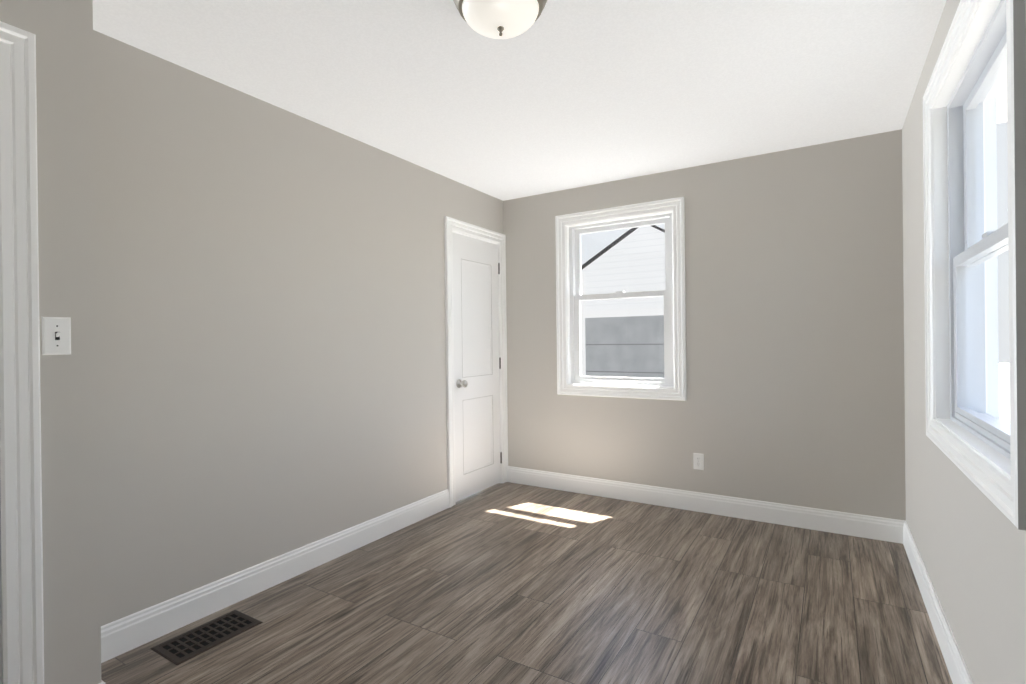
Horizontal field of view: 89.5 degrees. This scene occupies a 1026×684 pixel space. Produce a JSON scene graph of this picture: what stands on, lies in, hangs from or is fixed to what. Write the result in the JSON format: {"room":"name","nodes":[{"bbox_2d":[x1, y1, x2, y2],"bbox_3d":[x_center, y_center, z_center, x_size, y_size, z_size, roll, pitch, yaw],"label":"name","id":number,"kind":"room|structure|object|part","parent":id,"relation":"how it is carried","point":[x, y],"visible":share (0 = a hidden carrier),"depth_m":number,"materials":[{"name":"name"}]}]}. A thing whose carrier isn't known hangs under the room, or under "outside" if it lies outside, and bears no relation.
{"room":"empty bedroom","nodes":[
{"label":"empty bedroom","id":0,"kind":"room"},
{"bbox_2d":[0,0,100,683],"bbox_3d":[-1.762,0.019,1.075,0.100,2.440,1.450,-1,0,31],"label":"wall","id":1,"kind":"structure","parent":0,"point":[62,30],"depth_m":1.60,"materials":[{"name":"grey paint"}]},
{"bbox_2d":[0,494,2,683],"bbox_3d":[-1.708,0.201,1.184,0.127,2.073,0.778,-1,0,31],"label":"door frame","id":2,"kind":"structure","parent":1,"relation":"attached to","point":[1,661],"depth_m":1.47,"materials":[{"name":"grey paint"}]},
{"bbox_2d":[0,21,43,683],"bbox_3d":[-1.645,0.166,1.145,0.023,2.143,0.918,-1,0,31],"label":"door frame","id":3,"kind":"structure","parent":1,"relation":"attached to","point":[21,533],"depth_m":1.50,"materials":[{"name":"white paint"}]},
{"bbox_2d":[41,317,70,354],"bbox_3d":[-1.387,-0.019,1.576,0.017,0.115,0.070,-1,0,31],"label":"light switch","id":4,"kind":"object","parent":1,"relation":"attached to","point":[56,335],"visible":1,"depth_m":1.57,"materials":[{"name":"white plastic"}]},
{"bbox_2d":[93,30,502,625],"bbox_3d":[-1.385,0.011,2.475,0.120,2.680,4.830,-1,0,31],"label":"wall","id":5,"kind":"structure","parent":0,"point":[271,332],"depth_m":2.51,"materials":[{"name":"grey paint"}]},
{"bbox_2d":[99,489,448,683],"bbox_3d":[-0.937,1.159,2.675,0.415,0.135,2.417,-1,0,31],"label":"baseboard","id":6,"kind":"structure","parent":5,"relation":"attached to","point":[131,632],"depth_m":2.49,"materials":[{"name":"white paint"}]},
{"bbox_2d":[444,216,507,507],"bbox_3d":[-0.325,0.144,4.182,0.144,2.143,0.808,-1,0,31],"label":"door frame","id":7,"kind":"structure","parent":5,"relation":"attached to","point":[451,224],"depth_m":3.92,"materials":[{"name":"white paint"}]},
{"bbox_2d":[453,232,501,501],"bbox_3d":[-0.289,0.187,4.174,0.047,2.033,0.640,-1,0,31],"label":"door","id":8,"kind":"structure","parent":5,"relation":"in","point":[476,358],"depth_m":4.15,"materials":[{"name":"white paint"}]},
{"bbox_2d":[456,379,467,387],"bbox_3d":[-0.382,0.317,3.929,0.072,0.066,0.066,-1,0,31],"label":"door knob","id":9,"kind":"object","parent":8,"relation":"attached to","point":[460,383],"depth_m":3.92,"materials":[{"name":"silver metal"}]},
{"bbox_3d":[-0.119,0.179,4.438,0.032,1.719,0.012,-1,0,31],"label":"left door hinges","id":10,"kind":"part","parent":8,"relation":"part of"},
{"bbox_2d":[93,0,945,200],"bbox_3d":[-0.083,-1.282,1.841,3.386,0.120,5.130,-1,0,31],"label":"ceiling","id":11,"kind":"structure","parent":0,"point":[558,95],"depth_m":2.36,"materials":[{"name":"white paint"}]},
{"bbox_2d":[453,0,546,38],"bbox_3d":[-0.044,-1.147,1.812,0.340,0.152,0.340,-1,0,31],"label":"ceiling light fixture","id":12,"kind":"object","parent":11,"relation":"attached to","point":[500,19],"visible":1,"depth_m":1.78,"materials":[{"name":"white glass"}]},
{"bbox_2d":[101,482,952,683],"bbox_3d":[-0.053,1.278,1.846,3.386,0.120,5.130,-1,0,31],"label":"floor","id":13,"kind":"structure","parent":0,"point":[507,583],"depth_m":2.35,"materials":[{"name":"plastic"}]},
{"bbox_2d":[151,610,262,664],"bbox_3d":[-1.276,1.228,2.173,0.210,0.005,0.350,-1,0,31],"label":"floor vent","id":14,"kind":"object","parent":13,"relation":"in","point":[186,646],"visible":1,"depth_m":2.15,"materials":[{"name":"brown metal"}]},
{"bbox_2d":[503,129,905,520],"bbox_3d":[1.157,-0.021,3.843,3.386,2.680,0.160,-1,0,31],"label":"wall","id":15,"kind":"structure","parent":0,"point":[794,308],"depth_m":3.45,"materials":[{"name":"grey paint"}]},
{"bbox_2d":[555,197,685,400],"bbox_3d":[0.834,-0.304,4.025,1.020,1.454,0.183,-1,0,31],"label":"window","id":16,"kind":"structure","parent":15,"relation":"in","point":[572,257],"depth_m":3.99,"materials":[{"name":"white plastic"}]},
{"bbox_3d":[0.836,-0.038,4.023,0.780,0.712,0.038,-1,0,31],"label":"back window sash","id":17,"kind":"part","parent":16,"relation":"part of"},
{"bbox_3d":[0.849,-0.632,4.055,0.780,0.580,0.030,-1,0,31],"label":"back window sash","id":18,"kind":"part","parent":16,"relation":"part of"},
{"bbox_2d":[693,453,703,469],"bbox_3d":[1.311,0.845,3.657,0.070,0.115,0.009,-1,0,31],"label":"electrical outlet","id":19,"kind":"object","parent":15,"relation":"attached to","point":[698,458],"visible":1,"depth_m":3.65,"materials":[{"name":"white plastic"}]},
{"bbox_2d":[507,466,898,542],"bbox_3d":[1.118,1.133,3.775,2.730,0.135,0.015,-1,0,31],"label":"baseboard","id":20,"kind":"structure","parent":15,"relation":"attached to","point":[872,527],"depth_m":3.57,"materials":[{"name":"white paint"}]},
{"bbox_2d":[902,0,1025,683],"bbox_3d":[1.188,-0.015,1.074,0.160,2.680,5.130,-1,0,31],"label":"wall","id":21,"kind":"structure","parent":0,"point":[969,537],"depth_m":1.91,"materials":[{"name":"grey paint"}]},
{"bbox_2d":[899,520,972,683],"bbox_3d":[1.127,1.138,1.122,0.015,0.135,4.530,-1,0,31],"label":"baseboard","id":22,"kind":"structure","parent":21,"relation":"attached to","point":[957,669],"depth_m":2.11,"materials":[{"name":"white paint"}]},
{"bbox_2d":[923,0,1025,530],"bbox_3d":[1.560,-0.321,1.617,0.278,1.461,1.271,-1,0,31],"label":"window","id":23,"kind":"structure","parent":21,"relation":"in","point":[990,40],"depth_m":2.01,"materials":[{"name":"white wood"}]},
{"bbox_3d":[1.521,-0.021,1.644,0.038,0.652,1.030,-1,0,31],"label":"right window sash","id":24,"kind":"part","parent":23,"relation":"part of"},
{"bbox_3d":[1.536,-0.323,1.632,0.039,1.171,0.946,-1,0,31],"label":"glass","id":25,"kind":"part","parent":23,"relation":"part of","materials":[{"name":"clear glass"}]},
{"bbox_3d":[1.547,-0.618,1.622,0.030,0.645,1.030,-1,0,31],"label":"right window sash","id":26,"kind":"part","parent":23,"relation":"part of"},
{"bbox_2d":[996,100,1006,123],"bbox_3d":[1.475,-1.408,0.886,0.550,0.100,5.730,-1,0,31],"label":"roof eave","id":27,"kind":"object","parent":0,"point":[1003,117],"depth_m":3.11,"materials":[{"name":"white"}]},
{"label":"outside","id":28,"kind":"structure","parent":0,"visible":0},
{"bbox_2d":[999,363,1009,423],"bbox_3d":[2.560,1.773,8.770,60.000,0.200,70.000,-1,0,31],"label":"ground","id":29,"kind":"structure","parent":28,"point":[1004,375],"depth_m":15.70,"materials":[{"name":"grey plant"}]},
{"bbox_2d":[581,225,664,377],"bbox_3d":[3.853,-0.349,12.063,3.440,4.002,5.200,-1,0,31],"label":"neighboring house","id":30,"kind":"structure","parent":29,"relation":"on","point":[622,333],"depth_m":10.11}
]}

